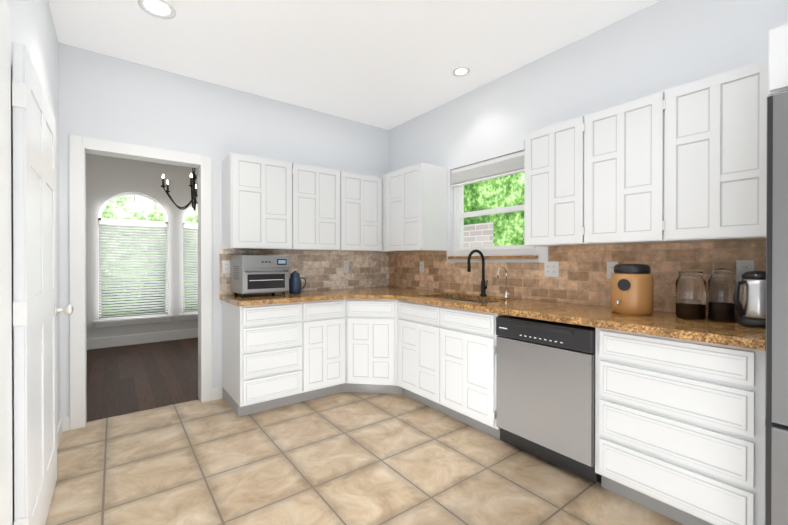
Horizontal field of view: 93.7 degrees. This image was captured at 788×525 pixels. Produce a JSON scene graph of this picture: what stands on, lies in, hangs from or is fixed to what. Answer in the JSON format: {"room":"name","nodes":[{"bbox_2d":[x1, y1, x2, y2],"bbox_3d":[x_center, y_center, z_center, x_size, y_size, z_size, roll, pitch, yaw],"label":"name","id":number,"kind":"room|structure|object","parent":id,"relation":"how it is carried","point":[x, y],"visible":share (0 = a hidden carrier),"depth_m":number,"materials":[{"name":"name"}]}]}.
{"room":"kitchen","nodes":[
{"label":"kitchen","id":0,"kind":"room"},
{"bbox_2d":[6,0,59,524],"bbox_3d":[-1.024,-0.175,0.730,0.120,2.830,4.820,0,0,-37],"label":"wall","id":1,"kind":"structure","parent":0,"point":[33,29],"depth_m":2.04,"materials":[{"name":"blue paint"}]},
{"bbox_2d":[0,0,12,524],"bbox_3d":[-1.579,0.166,1.579,0.020,2.140,1.400,0,0,-37],"label":"trim","id":2,"kind":"structure","parent":1,"relation":"attached to","point":[6,503],"depth_m":1.26,"materials":[{"name":"white wood"}]},
{"bbox_2d":[12,42,73,524],"bbox_3d":[-1.613,0.209,1.735,0.111,2.028,0.910,0,0,-37],"label":"pantry door","id":3,"kind":"structure","parent":1,"relation":"in","point":[36,310],"depth_m":1.51,"materials":[{"name":"white wood"}]},
{"bbox_2d":[86,153,197,338],"bbox_3d":[-3.625,-0.161,5.748,3.650,2.760,0.120,0,0,-37],"label":"wall","id":4,"kind":"structure","parent":0,"point":[108,177],"depth_m":5.53,"materials":[{"name":"white paint"}]},
{"bbox_2d":[94,313,197,327],"bbox_3d":[-3.442,0.869,5.826,2.010,0.100,0.105,0,0,-37],"label":"sill","id":5,"kind":"structure","parent":4,"relation":"attached to","point":[132,321],"depth_m":5.52,"materials":[{"name":"white wood"}]},
{"bbox_2d":[98,193,197,319],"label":"window","id":6,"kind":"structure","parent":4,"relation":"in","point":[134,194],"depth_m":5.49,"materials":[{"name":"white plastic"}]},
{"bbox_2d":[182,203,197,310],"bbox_3d":[-3.067,-0.118,6.197,0.860,1.870,0.040,0,0,-37],"label":"window","id":7,"kind":"structure","parent":4,"relation":"in","point":[190,207],"depth_m":5.96,"materials":[{"name":"white plastic"}]},
{"bbox_2d":[99,220,197,319],"bbox_3d":[-3.455,0.105,5.840,1.894,1.422,0.051,0,0,-37],"label":"dining room window blind slats","id":8,"kind":"object","parent":7,"relation":"attached to","point":[121,225],"visible":0.73,"depth_m":5.56,"materials":[{"name":"grey plastic"}]},
{"bbox_2d":[86,337,198,421],"bbox_3d":[-2.716,1.248,4.555,3.890,0.052,3.130,0,0,-37],"label":"floor","id":9,"kind":"structure","parent":0,"point":[125,379],"depth_m":3.93,"materials":[{"name":"brown wood"}]},
{"bbox_2d":[59,42,388,417],"bbox_3d":[-1.284,-0.187,3.633,3.215,2.830,0.120,0,0,-37],"label":"wall","id":10,"kind":"structure","parent":0,"point":[106,97],"depth_m":3.21,"materials":[{"name":"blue paint"}]},
{"bbox_2d":[57,387,221,448],"bbox_3d":[-1.790,1.181,2.746,1.090,0.100,0.690,0,0,-37],"label":"baseboard","id":11,"kind":"structure","parent":10,"relation":"attached to","point":[63,424],"depth_m":2.70,"materials":[{"name":"white wood"}]},
{"bbox_2d":[69,134,211,429],"bbox_3d":[-2.045,0.145,3.057,0.955,2.170,0.160,0,0,-37],"label":"door frame","id":12,"kind":"structure","parent":10,"relation":"attached to","point":[80,147],"depth_m":2.83,"materials":[{"name":"white wood"}]},
{"bbox_2d":[222,153,301,250],"bbox_3d":[-1.225,-0.521,3.390,0.587,0.800,0.332,0,0,-37],"label":"upper cabinet","id":13,"kind":"object","parent":10,"relation":"attached to","point":[262,197],"depth_m":3.25,"materials":[{"name":"white wood"}]},
{"bbox_2d":[220,249,387,294],"bbox_3d":[-0.831,0.084,3.894,1.860,0.413,0.010,0,0,-37],"label":"tile backsplash","id":14,"kind":"structure","parent":10,"relation":"attached to","point":[322,270],"depth_m":3.99,"materials":[{"name":"brown tile"}]},
{"bbox_2d":[222,260,230,272],"bbox_3d":[-1.523,0.039,3.358,0.070,0.115,0.007,0,0,-37],"label":"electrical outlet","id":15,"kind":"object","parent":14,"relation":"attached to","point":[226,266],"visible":1,"depth_m":3.36,"materials":[{"name":"white plastic"}]},
{"bbox_2d":[343,261,348,270],"bbox_3d":[-0.531,0.036,4.110,0.070,0.115,0.007,0,0,-37],"label":"electrical outlet","id":16,"kind":"object","parent":14,"relation":"attached to","point":[345,265],"visible":1,"depth_m":4.11,"materials":[{"name":"white plastic"}]},
{"bbox_2d":[302,165,345,250],"bbox_3d":[-0.835,-0.522,3.686,0.615,0.800,0.332,0,0,-37],"label":"upper cabinet","id":17,"kind":"object","parent":10,"relation":"attached to","point":[323,190],"depth_m":3.60,"materials":[{"name":"white wood"}]},
{"bbox_2d":[346,172,377,251],"bbox_3d":[-0.451,-0.524,3.977,0.576,0.800,0.332,0,0,-37],"label":"upper cabinet","id":18,"kind":"object","parent":10,"relation":"attached to","point":[361,190],"depth_m":3.86,"materials":[{"name":"white wood"}]},
{"bbox_2d":[48,0,660,129],"bbox_3d":[0.172,-1.635,1.707,3.215,0.080,4.940,0,0,-37],"label":"ceiling","id":19,"kind":"structure","parent":0,"point":[387,64],"depth_m":2.67,"materials":[{"name":"white paint"}]},
{"bbox_2d":[137,0,175,18],"bbox_3d":[-1.481,-1.592,2.311,0.206,0.008,0.206,0,0,-37],"label":"recessed light","id":20,"kind":"object","parent":19,"relation":"in","point":[156,8],"visible":1,"depth_m":2.31,"materials":[{"name":"white"}]},
{"bbox_2d":[452,67,469,76],"bbox_3d":[0.561,-1.595,3.094,0.146,0.008,0.146,0,0,-37],"label":"recessed light","id":21,"kind":"object","parent":19,"relation":"in","point":[461,71],"visible":1,"depth_m":3.09,"materials":[{"name":"white"}]},
{"bbox_2d":[45,392,683,524],"bbox_3d":[0.181,1.260,1.707,3.215,0.050,4.910,0,0,-37],"label":"floor","id":22,"kind":"structure","parent":0,"point":[349,458],"depth_m":2.16,"materials":[{"name":"tile"}]},
{"bbox_2d":[222,301,301,416],"bbox_3d":[-1.147,0.782,3.275,0.565,0.892,0.617,0,0,-37],"label":"base cabinet","id":23,"kind":"object","parent":22,"relation":"on","point":[262,344],"depth_m":3.02,"materials":[{"name":"white wood"}]},
{"bbox_2d":[302,299,341,400],"bbox_3d":[-0.767,0.781,3.532,0.472,0.892,0.667,0,0,-37],"label":"base cabinet","id":24,"kind":"object","parent":22,"relation":"on","point":[321,320],"depth_m":3.28,"materials":[{"name":"white wood"}]},
{"bbox_2d":[342,299,405,395],"bbox_3d":[-0.383,0.781,3.594,0.430,0.892,1.032,0,0,-37],"label":"base cabinet","id":25,"kind":"object","parent":22,"relation":"on","point":[373,330],"depth_m":3.38,"materials":[{"name":"white wood"}]},
{"bbox_2d":[220,288,403,305],"bbox_3d":[-0.747,0.314,3.263,1.230,0.040,1.118,0,0,-37],"label":"countertop","id":26,"kind":"structure","parent":25,"relation":"on","point":[329,294],"depth_m":3.29,"materials":[{"name":"stone"}]},
{"bbox_2d":[231,255,288,297],"bbox_3d":[-1.195,0.116,3.306,0.411,0.354,0.411,0,0,-37],"label":"toaster oven","id":27,"kind":"object","parent":26,"relation":"on","point":[255,274],"visible":0.98,"depth_m":3.16,"materials":[{"name":"silver metal"}]},
{"bbox_2d":[289,271,305,293],"bbox_3d":[-0.910,0.185,3.466,0.158,0.215,0.120,0,0,-37],"label":"kettle","id":28,"kind":"object","parent":26,"relation":"on","point":[295,285],"visible":0.96,"depth_m":3.41,"materials":[{"name":"blue"}]},
{"bbox_2d":[406,301,445,397],"bbox_3d":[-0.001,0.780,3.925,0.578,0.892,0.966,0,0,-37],"label":"base cabinet","id":29,"kind":"object","parent":22,"relation":"on","point":[425,323],"depth_m":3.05,"materials":[{"name":"white wood"}]},
{"bbox_2d":[348,286,765,350],"bbox_3d":[0.680,0.411,2.952,0.668,0.230,3.338,0,0,-37],"label":"countertop","id":30,"kind":"structure","parent":29,"relation":"on","point":[672,325],"depth_m":2.06,"materials":[{"name":"stone"}]},
{"bbox_2d":[467,249,487,295],"bbox_3d":[0.723,0.090,3.181,0.230,0.407,0.083,0,0,-37],"label":"faucet","id":31,"kind":"object","parent":30,"relation":"on","point":[483,287],"visible":1,"depth_m":3.23,"materials":[{"name":"black metal"}]},
{"bbox_2d":[497,267,509,297],"bbox_3d":[0.894,0.164,3.020,0.136,0.260,0.050,0,0,-37],"label":"filter faucet","id":32,"kind":"object","parent":30,"relation":"on","point":[506,291],"visible":1,"depth_m":3.04,"materials":[{"name":"silver metal"}]},
{"bbox_2d":[611,264,652,314],"bbox_3d":[1.390,0.153,2.173,0.253,0.290,0.212,0,0,-37],"label":"ceramic canister","id":33,"kind":"object","parent":30,"relation":"on","point":[631,289],"visible":1,"depth_m":2.10,"materials":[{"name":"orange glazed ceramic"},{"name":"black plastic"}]},
{"bbox_2d":[675,269,705,319],"bbox_3d":[1.588,0.168,1.978,0.128,0.261,0.128,0,0,-37],"label":"glass jar","id":34,"kind":"object","parent":30,"relation":"on","point":[690,296],"visible":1,"depth_m":1.93,"materials":[{"name":"clear glass"}]},
{"bbox_2d":[708,268,734,321],"bbox_3d":[1.678,0.164,1.892,0.104,0.270,0.104,0,0,-37],"label":"glass jar","id":35,"kind":"object","parent":30,"relation":"on","point":[721,304],"visible":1,"depth_m":1.86,"materials":[{"name":"clear glass"}]},
{"bbox_2d":[733,271,765,327],"bbox_3d":[1.728,0.169,1.750,0.169,0.261,0.157,0,0,-37],"label":"electric kettle","id":36,"kind":"object","parent":30,"relation":"on","point":[749,297],"visible":0.69,"depth_m":1.73,"materials":[{"name":"silver metal"}]},
{"bbox_2d":[496,315,600,483],"bbox_3d":[1.107,0.795,2.400,0.620,0.868,0.622,0,0,-37],"label":"dishwasher","id":37,"kind":"object","parent":22,"relation":"on","point":[545,405],"visible":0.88,"depth_m":2.17,"materials":[{"name":"silver metal"}]},
{"bbox_2d":[595,327,765,524],"bbox_3d":[1.509,0.788,1.902,0.617,0.892,0.649,0,0,-37],"label":"base cabinet","id":38,"kind":"object","parent":22,"relation":"on","point":[680,425],"depth_m":1.67,"materials":[{"name":"white wood"}]},
{"bbox_2d":[765,90,787,524],"bbox_3d":[1.893,0.297,1.187,0.810,1.858,0.910,0,0,-37],"label":"fridge","id":39,"kind":"object","parent":22,"relation":"on","point":[776,461],"visible":1,"depth_m":1.32,"materials":[{"name":"grey metal"}]},
{"bbox_2d":[389,0,787,262],"bbox_3d":[1.442,-0.183,2.600,0.120,2.830,4.820,0,0,-37],"label":"wall","id":40,"kind":"structure","parent":0,"point":[660,46],"depth_m":2.59,"materials":[{"name":"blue paint"}]},
{"bbox_2d":[390,163,446,251],"bbox_3d":[0.226,-0.533,3.816,0.342,0.830,0.560,0,0,-37],"label":"upper cabinet","id":41,"kind":"object","parent":40,"relation":"attached to","point":[418,192],"depth_m":3.63,"materials":[{"name":"white wood"}]},
{"bbox_2d":[448,255,537,258],"bbox_3d":[0.853,-0.045,3.296,0.083,0.026,0.956,0,0,-37],"label":"window sill","id":42,"kind":"structure","parent":40,"relation":"attached to","point":[500,257],"depth_m":3.17,"materials":[{"name":"stone"}]},
{"bbox_2d":[454,173,537,255],"bbox_3d":[0.902,-0.475,3.332,0.055,0.886,0.954,0,0,-37],"label":"window","id":43,"kind":"structure","parent":40,"relation":"in","point":[460,249],"depth_m":3.42,"materials":[{"name":"white plastic"}]},
{"bbox_2d":[451,151,524,232],"bbox_3d":[0.868,-0.533,3.306,0.044,0.764,0.936,0,0,-37],"label":"window blind","id":44,"kind":"object","parent":43,"relation":"attached to","point":[510,164],"visible":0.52,"depth_m":3.30,"materials":[{"name":"white fabric"}]},
{"bbox_2d":[523,120,569,246],"bbox_3d":[1.199,-0.518,2.542,0.332,0.800,0.477,0,0,-37],"label":"upper cabinet","id":45,"kind":"object","parent":40,"relation":"attached to","point":[547,150],"depth_m":2.49,"materials":[{"name":"white wood"}]},
{"bbox_2d":[388,240,765,317],"bbox_3d":[0.941,0.087,3.149,0.011,0.413,3.338,0,0,-37],"label":"tile backsplash","id":46,"kind":"structure","parent":40,"relation":"attached to","point":[582,278],"depth_m":2.64,"materials":[{"name":"brown tile"}]},
{"bbox_2d":[420,261,423,271],"bbox_3d":[0.300,0.046,3.981,0.007,0.115,0.070,0,0,-37],"label":"electrical outlet","id":47,"kind":"object","parent":46,"relation":"attached to","point":[421,266],"visible":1,"depth_m":3.98,"materials":[{"name":"white plastic"}]},
{"bbox_2d":[544,262,558,276],"bbox_3d":[1.194,0.051,2.802,0.007,0.115,0.115,0,0,-37],"label":"electrical outlet","id":48,"kind":"object","parent":46,"relation":"attached to","point":[551,269],"visible":1,"depth_m":2.80,"materials":[{"name":"white plastic"}]},
{"bbox_2d":[607,262,617,278],"bbox_3d":[1.454,0.052,2.459,0.007,0.115,0.070,0,0,-37],"label":"electrical outlet","id":49,"kind":"object","parent":46,"relation":"attached to","point":[610,268],"visible":0.73,"depth_m":2.47,"materials":[{"name":"white plastic"}]},
{"bbox_2d":[736,260,754,281],"bbox_3d":[1.847,0.045,1.942,0.007,0.115,0.070,0,0,-37],"label":"electrical outlet","id":50,"kind":"object","parent":46,"relation":"attached to","point":[743,267],"visible":0.56,"depth_m":1.95,"materials":[{"name":"white plastic"}]},
{"bbox_2d":[570,97,645,245],"bbox_3d":[1.436,-0.517,2.228,0.332,0.800,0.530,0,0,-37],"label":"upper cabinet","id":51,"kind":"object","parent":40,"relation":"attached to","point":[608,146],"depth_m":2.18,"materials":[{"name":"white wood"}]},
{"bbox_2d":[646,61,766,243],"bbox_3d":[1.674,-0.515,1.914,0.332,0.800,0.478,0,0,-37],"label":"upper cabinet","id":52,"kind":"object","parent":40,"relation":"attached to","point":[685,163],"depth_m":1.82,"materials":[{"name":"white wood"}]},
{"bbox_2d":[762,24,787,107],"bbox_3d":[1.849,-0.788,1.447,0.617,0.250,0.469,0,0,-37],"label":"upper cabinet","id":53,"kind":"object","parent":40,"relation":"attached to","point":[775,68],"depth_m":1.43,"materials":[{"name":"white wood"}]},
{"bbox_3d":[-2.725,-1.571,4.555,3.890,0.070,3.100,0,0,-37],"label":"ceiling","id":54,"kind":"structure","parent":0,"visible":0},
{"bbox_2d":[161,168,197,210],"bbox_3d":[-2.511,-1.100,4.631,0.729,0.872,0.743,0,0,-37],"label":"chandelier","id":55,"kind":"object","parent":54,"relation":"hanging from","point":[193,186],"visible":0.69,"depth_m":4.62,"materials":[{"name":"black metal"}]},
{"label":"outside","id":56,"kind":"structure","parent":0,"visible":0},
{"bbox_2d":[464,222,492,246],"bbox_3d":[0.945,0.602,5.145,0.001,2.240,1.070,0,0,-37],"label":"brick wall","id":57,"kind":"structure","parent":56,"point":[474,232],"depth_m":4.91,"materials":[{"name":"white brick"}]},
{"bbox_3d":[-2.688,-0.156,4.513,3.890,2.760,2.980,0,0,-37],"label":"wall","id":58,"kind":"structure","parent":0,"visible":0},
{"bbox_2d":[87,328,197,349],"bbox_3d":[-3.583,1.143,5.698,3.649,0.147,0.019,0,0,-37],"label":"baseboard","id":59,"kind":"structure","parent":58,"relation":"attached to","point":[106,342],"depth_m":5.52,"materials":[{"name":"white wood"}]},
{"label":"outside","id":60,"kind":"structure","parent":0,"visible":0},
{"bbox_2d":[464,172,523,245],"bbox_3d":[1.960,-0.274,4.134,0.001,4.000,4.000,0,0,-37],"label":"foliage","id":61,"kind":"object","parent":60,"point":[475,190],"depth_m":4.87,"materials":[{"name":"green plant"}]}
]}

